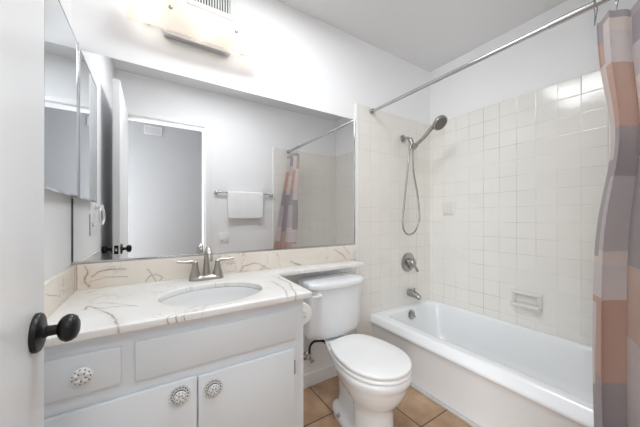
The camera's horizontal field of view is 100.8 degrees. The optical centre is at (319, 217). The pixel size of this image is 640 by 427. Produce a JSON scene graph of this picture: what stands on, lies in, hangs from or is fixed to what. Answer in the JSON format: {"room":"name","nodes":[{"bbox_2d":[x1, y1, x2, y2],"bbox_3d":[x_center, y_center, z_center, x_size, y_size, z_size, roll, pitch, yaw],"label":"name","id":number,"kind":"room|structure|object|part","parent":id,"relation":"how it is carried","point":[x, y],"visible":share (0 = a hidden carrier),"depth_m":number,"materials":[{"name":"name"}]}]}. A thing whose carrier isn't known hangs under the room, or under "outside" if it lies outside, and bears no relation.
{"room":"bathroom","nodes":[
{"label":"bathroom","id":0,"kind":"room"},
{"bbox_2d":[44,0,71,280],"bbox_3d":[-0.663,-0.111,0.415,0.100,2.422,1.590,0,0,-32],"label":"wall","id":1,"kind":"structure","parent":0,"point":[57,207],"depth_m":0.95,"materials":[{"name":"paint"}]},
{"bbox_2d":[44,0,78,197],"bbox_3d":[-0.916,-0.407,0.932,0.025,0.649,0.419,0,0,-32],"label":"medicine cabinet","id":2,"kind":"object","parent":1,"relation":"attached to","point":[61,46],"visible":0.8,"depth_m":0.90,"materials":[{"name":"mirror"}]},
{"bbox_2d":[72,0,429,374],"bbox_3d":[-0.049,-0.111,1.804,2.622,2.422,0.100,0,0,-32],"label":"wall","id":3,"kind":"structure","parent":0,"point":[309,62],"depth_m":1.65,"materials":[{"name":"paint"}]},
{"bbox_2d":[126,0,264,61],"bbox_3d":[-0.585,-0.932,1.323,0.614,0.138,0.136,0,0,-32],"label":"vanity light","id":4,"kind":"object","parent":3,"relation":"attached to","point":[180,21],"visible":1,"depth_m":1.28,"materials":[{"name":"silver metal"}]},
{"bbox_3d":[-0.622,-0.933,1.357,0.310,0.103,0.040,0,0,-32],"label":"plate","id":5,"kind":"part","parent":4,"relation":"part of","materials":[{"name":"silver metal"}]},
{"bbox_2d":[187,0,234,21],"bbox_3d":[-0.573,-1.196,1.403,0.236,0.217,0.013,0,0,-32],"label":"air vent","id":6,"kind":"object","parent":3,"relation":"in","point":[223,8],"visible":0.99,"depth_m":1.42,"materials":[{"name":"plastic"}]},
{"bbox_2d":[71,50,354,264],"bbox_3d":[-0.394,-0.257,1.520,1.534,0.910,0.010,0,0,-32],"label":"wall mirror","id":7,"kind":"object","parent":3,"relation":"attached to","point":[171,165],"visible":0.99,"depth_m":1.36,"materials":[{"name":"clear glass"}]},
{"bbox_2d":[77,245,355,289],"bbox_3d":[-0.382,0.252,1.521,1.516,0.107,0.020,0,0,-32],"label":"backsplash","id":8,"kind":"structure","parent":3,"relation":"attached to","point":[105,274],"depth_m":1.33,"materials":[{"name":"stone"}]},
{"bbox_2d":[303,340,324,362],"bbox_3d":[-0.035,0.845,1.690,0.124,0.156,0.107,0,0,-32],"label":"supplies","id":9,"kind":"object","parent":3,"relation":"attached to","point":[307,354],"visible":0.91,"depth_m":1.67,"materials":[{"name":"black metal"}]},
{"bbox_2d":[303,364,337,388],"bbox_3d":[-0.045,1.058,1.740,0.715,0.085,0.012,0,0,-32],"label":"baseboard","id":10,"kind":"structure","parent":3,"relation":"attached to","point":[320,375],"depth_m":1.76,"materials":[{"name":"paint"}]},
{"bbox_2d":[355,104,357,333],"bbox_3d":[0.269,0.134,1.939,0.028,1.933,0.010,0,0,-32],"label":"trim","id":11,"kind":"structure","parent":3,"relation":"attached to","point":[356,105],"depth_m":1.93,"materials":[{"name":"ceramic"}]},
{"bbox_2d":[358,104,429,336],"bbox_3d":[0.642,0.134,2.177,0.856,1.933,0.008,0,0,-32],"label":"wall tile","id":12,"kind":"structure","parent":3,"relation":"attached to","point":[383,242],"depth_m":2.11,"materials":[{"name":"ceramic tile"},{"name":"grout"}]},
{"bbox_2d":[401,253,418,271],"bbox_3d":[0.761,0.377,2.204,0.160,0.160,0.072,0,0,-32],"label":"shower valve","id":13,"kind":"object","parent":12,"relation":"attached to","point":[408,262],"visible":1,"depth_m":2.20,"materials":[{"name":"silver metal"}]},
{"bbox_3d":[0.765,0.377,2.198,0.072,0.072,0.058,0,0,-32],"label":"knob","id":14,"kind":"part","parent":13,"relation":"part of","materials":[{"name":"silver metal"}]},
{"bbox_2d":[407,288,421,299],"bbox_3d":[0.788,0.631,2.191,0.063,0.086,0.125,0,0,-32],"label":"tub spout","id":15,"kind":"object","parent":12,"relation":"attached to","point":[410,292],"visible":1,"depth_m":2.18,"materials":[{"name":"silver metal"}]},
{"bbox_2d":[400,115,447,234],"bbox_3d":[0.809,-0.303,2.069,0.224,0.896,0.352,0,0,-32],"label":"shower","id":16,"kind":"object","parent":12,"relation":"attached to","point":[440,121],"visible":1,"depth_m":2.12,"materials":[{"name":"silver metal"}]},
{"bbox_3d":[0.711,-0.655,2.172,0.064,0.064,0.073,0,0,-32],"label":"shower arm","id":17,"kind":"part","parent":16,"relation":"part of","materials":[{"name":"silver metal"}]},
{"bbox_3d":[0.813,-0.634,2.059,0.040,0.178,0.212,0,0,-43],"label":"handle","id":18,"kind":"part","parent":16,"relation":"part of","materials":[{"name":"silver metal"}]},
{"bbox_2d":[370,0,609,113],"bbox_3d":[0.783,-0.805,1.395,0.038,0.038,1.463,0,0,-32],"label":"shower curtain rod","id":19,"kind":"object","parent":12,"relation":"attached to","point":[588,6],"visible":1,"depth_m":1.23,"materials":[{"name":"metal"}]},
{"bbox_2d":[593,0,597,25],"bbox_3d":[1.037,-0.769,0.995,0.045,0.108,0.003,0,0,-32],"label":"curtain ring","id":20,"kind":"object","parent":19,"relation":"hanging from","point":[595,12],"visible":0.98,"depth_m":0.99,"materials":[{"name":"silver metal"}]},
{"bbox_3d":[1.153,-0.769,0.811,0.045,0.108,0.003,0,0,-32],"label":"curtain ring","id":21,"kind":"object","parent":19,"relation":"hanging from","visible":0},
{"bbox_2d":[592,0,639,426],"bbox_3d":[1.017,0.136,0.833,0.275,1.748,0.260,0,0,-32],"label":"shower curtain","id":22,"kind":"object","parent":21,"relation":"hanging from","point":[616,273],"visible":1,"depth_m":0.90,"materials":[{"name":"fabric"}]},
{"bbox_2d":[303,376,471,426],"bbox_3d":[0.134,1.125,0.381,3.834,0.050,2.700,0,0,-32],"label":"floor","id":23,"kind":"structure","parent":0,"point":[415,410],"depth_m":1.51,"materials":[{"name":"tile"}]},
{"bbox_2d":[44,299,302,426],"bbox_3d":[-0.542,0.716,1.085,0.816,0.769,0.558,0,0,-32],"label":"vanity cabinet","id":24,"kind":"object","parent":23,"relation":"on","point":[244,368],"visible":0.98,"depth_m":0.86,"materials":[{"name":"paint"}]},
{"bbox_2d":[72,371,89,383],"bbox_3d":[-0.633,0.423,0.701,0.034,0.034,0.006,0,0,-32],"label":"drawer knob","id":25,"kind":"object","parent":24,"relation":"on","point":[78,377],"depth_m":0.70,"materials":[{"name":"ceramic"}]},
{"bbox_3d":[-0.638,0.424,0.709,0.047,0.047,0.020,0,0,-32],"label":"knob","id":26,"kind":"part","parent":24,"relation":"part of","materials":[{"name":"ceramic"}]},
{"bbox_3d":[-0.644,0.425,0.725,0.159,0.107,0.016,0,0,-32],"label":"drawer","id":27,"kind":"part","parent":24,"relation":"part of","materials":[{"name":"paint"}]},
{"bbox_3d":[-0.560,0.756,0.779,0.360,0.468,0.016,0,0,-32],"label":"door","id":28,"kind":"part","parent":24,"relation":"part of","materials":[{"name":"paint"}]},
{"bbox_3d":[-0.445,0.565,0.840,0.067,0.067,0.004,0,0,-32],"label":"flower plate","id":29,"kind":"part","parent":24,"relation":"part of","materials":[{"name":"metal"}]},
{"bbox_3d":[-0.441,0.565,0.833,0.039,0.039,0.020,0,0,-32],"label":"knob","id":30,"kind":"part","parent":24,"relation":"part of","materials":[{"name":"metal"}]},
{"bbox_2d":[175,394,184,403],"bbox_3d":[-0.436,0.564,0.826,0.029,0.028,0.005,0,0,-32],"label":"cabinet knob","id":31,"kind":"object","parent":24,"relation":"on","point":[179,398],"depth_m":0.82,"materials":[{"name":"metal"}]},
{"bbox_2d":[44,245,362,347],"bbox_3d":[-0.244,0.264,1.285,1.536,0.131,0.566,0,0,-32],"label":"countertop","id":32,"kind":"structure","parent":24,"relation":"on","point":[108,298],"depth_m":1.12,"materials":[{"name":"stone"}]},
{"bbox_2d":[177,247,233,281],"bbox_3d":[-0.543,0.224,1.281,0.262,0.163,0.124,0,0,-32],"label":"faucet","id":33,"kind":"object","parent":32,"relation":"on","point":[217,273],"visible":1,"depth_m":1.29,"materials":[{"name":"silver metal"}]},
{"bbox_3d":[-0.634,0.215,1.257,0.082,0.025,0.019,0,0,-42],"label":"lever","id":34,"kind":"part","parent":33,"relation":"part of","materials":[{"name":"silver metal"}]},
{"bbox_3d":[-0.606,0.251,1.283,0.052,0.077,0.052,0,0,-32],"label":"handle","id":35,"kind":"part","parent":33,"relation":"part of","materials":[{"name":"silver metal"}]},
{"bbox_3d":[-0.562,0.294,1.311,0.160,0.022,0.054,0,0,-32],"label":"plate","id":36,"kind":"part","parent":33,"relation":"part of","materials":[{"name":"silver metal"}]},
{"bbox_3d":[-0.542,0.216,1.279,0.037,0.148,0.120,0,0,-32],"label":"spout","id":37,"kind":"part","parent":33,"relation":"part of","materials":[{"name":"silver metal"}]},
{"bbox_3d":[-0.518,0.251,1.338,0.052,0.077,0.052,0,0,-32],"label":"handle","id":38,"kind":"part","parent":33,"relation":"part of","materials":[{"name":"silver metal"}]},
{"bbox_3d":[-0.483,0.215,1.353,0.082,0.025,0.019,0,0,-23],"label":"lever","id":39,"kind":"part","parent":33,"relation":"part of","materials":[{"name":"silver metal"}]},
{"bbox_2d":[160,287,260,305],"bbox_3d":[-0.434,0.405,1.086,0.431,0.150,0.352,0,0,-32],"label":"sink","id":40,"kind":"object","parent":32,"relation":"in","point":[216,295],"visible":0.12,"depth_m":1.22,"materials":[{"name":"white ceramic"}]},
{"bbox_3d":[-0.360,0.577,0.893,0.067,0.067,0.004,0,0,-32],"label":"flower plate","id":41,"kind":"part","parent":24,"relation":"part of","materials":[{"name":"metal"}]},
{"bbox_3d":[-0.356,0.577,0.887,0.039,0.039,0.020,0,0,-32],"label":"knob","id":42,"kind":"part","parent":24,"relation":"part of","materials":[{"name":"metal"}]},
{"bbox_2d":[210,386,218,395],"bbox_3d":[-0.352,0.576,0.879,0.029,0.028,0.005,0,0,-32],"label":"cabinet knob","id":43,"kind":"object","parent":24,"relation":"on","point":[214,390],"depth_m":0.88,"materials":[{"name":"metal"}]},
{"bbox_3d":[-0.326,0.428,0.929,0.532,0.119,0.012,0,0,-32],"label":"false drawer","id":44,"kind":"part","parent":24,"relation":"part of","materials":[{"name":"paint"}]},
{"bbox_3d":[-0.255,0.758,0.972,0.352,0.464,0.016,0,0,-32],"label":"door","id":45,"kind":"part","parent":24,"relation":"part of","materials":[{"name":"paint"}]},
{"bbox_2d":[297,272,411,426],"bbox_3d":[0.197,0.738,1.467,0.433,0.723,0.699,0,0,-32],"label":"toilet","id":46,"kind":"object","parent":23,"relation":"on","point":[374,374],"visible":1,"depth_m":1.39,"materials":[{"name":"ceramic"}]},
{"bbox_3d":[-0.021,0.442,1.480,0.038,0.025,0.085,0,0,44],"label":"flush lever","id":47,"kind":"part","parent":46,"relation":"part of","materials":[{"name":"plastic"}]},
{"bbox_3d":[0.079,0.399,1.668,0.416,0.046,0.234,0,0,-32],"label":"tank lid","id":48,"kind":"part","parent":46,"relation":"part of","materials":[{"name":"ceramic"}]},
{"bbox_3d":[0.076,0.572,1.673,0.396,0.300,0.222,0,0,-32],"label":"tank","id":49,"kind":"part","parent":46,"relation":"part of","materials":[{"name":"ceramic"}]},
{"bbox_3d":[0.216,0.915,1.407,0.344,0.367,0.574,0,0,-32],"label":"bowl","id":50,"kind":"part","parent":46,"relation":"part of","materials":[{"name":"ceramic"}]},
{"bbox_3d":[0.252,0.720,1.350,0.340,0.018,0.441,0,0,-32],"label":"seat","id":51,"kind":"part","parent":46,"relation":"part of","materials":[{"name":"plastic"}]},
{"bbox_3d":[0.252,0.697,1.351,0.336,0.020,0.439,0,0,-32],"label":"lid","id":52,"kind":"part","parent":46,"relation":"part of","materials":[{"name":"plastic"}]},
{"bbox_2d":[370,299,593,426],"bbox_3d":[1.076,0.917,1.580,0.740,0.366,1.460,0,0,-32],"label":"bathtub","id":53,"kind":"object","parent":23,"relation":"on","point":[491,371],"visible":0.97,"depth_m":1.56,"materials":[{"name":"ceramic"}]},
{"bbox_3d":[0.745,0.787,2.138,0.072,0.072,0.025,0,0,-32],"label":"overflow plate","id":54,"kind":"part","parent":53,"relation":"part of","materials":[{"name":"silver metal"}]},
{"bbox_2d":[410,383,479,426],"bbox_3d":[0.797,1.091,1.405,0.021,0.018,1.458,0,0,-32],"label":"trim","id":55,"kind":"structure","parent":53,"relation":"attached to","point":[466,420],"depth_m":1.52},
{"bbox_2d":[278,0,566,71],"bbox_3d":[0.134,-1.347,0.381,3.834,0.050,2.700,0,0,-32],"label":"ceiling","id":56,"kind":"structure","parent":0,"point":[428,35],"depth_m":1.77,"materials":[{"name":"paint"}]},
{"bbox_2d":[430,0,637,125],"bbox_3d":[1.469,-0.111,1.764,0.100,2.422,1.590,0,0,-32],"label":"wall","id":57,"kind":"structure","parent":0,"point":[568,50],"depth_m":1.80,"materials":[{"name":"paint"}]},
{"bbox_2d":[430,70,610,345],"bbox_3d":[1.396,0.134,1.778,0.008,1.933,1.472,0,0,-32],"label":"wall tile","id":58,"kind":"structure","parent":57,"relation":"attached to","point":[524,176],"depth_m":1.78,"materials":[{"name":"white tile"}]},
{"bbox_2d":[442,202,453,214],"bbox_3d":[1.088,-0.073,2.245,0.013,0.106,0.106,0,0,-32],"label":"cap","id":59,"kind":"object","parent":58,"relation":"attached to","point":[447,208],"visible":1,"depth_m":2.24,"materials":[{"name":"ceramic"}]},
{"bbox_2d":[510,288,542,310],"bbox_3d":[1.369,0.548,1.761,0.054,0.109,0.168,0,0,-32],"label":"soap dish","id":60,"kind":"object","parent":58,"relation":"attached to","point":[520,298],"visible":1,"depth_m":1.75,"materials":[{"name":"ceramic"}]},
{"bbox_3d":[0.799,-0.111,0.464,2.422,2.422,0.110,0,0,-32],"label":"wall","id":61,"kind":"structure","parent":0,"visible":0},
{"bbox_2d":[0,0,80,426],"bbox_3d":[-0.392,0.080,0.235,0.166,2.020,0.716,0,0,-32],"label":"door","id":62,"kind":"structure","parent":61,"relation":"in","point":[24,327],"depth_m":0.44,"materials":[{"name":"paint"}]},
{"bbox_3d":[-0.495,0.217,0.522,0.033,0.052,0.052,0,0,-32],"label":"knob","id":63,"kind":"part","parent":62,"relation":"part of","materials":[{"name":"black metal"}]},
{"bbox_3d":[-0.124,0.435,1.254,0.070,0.060,0.134,0,0,-32],"label":"toilet paper holder","id":64,"kind":"object","parent":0,"visible":0},
{"bbox_2d":[303,302,311,324],"bbox_3d":[-0.108,0.449,1.264,0.102,0.102,0.099,0,0,-32],"label":"toilet paper roll","id":65,"kind":"object","parent":64,"relation":"hanging from","point":[306,307],"visible":0.21,"depth_m":1.24,"materials":[{"name":"white paper"}]}
]}

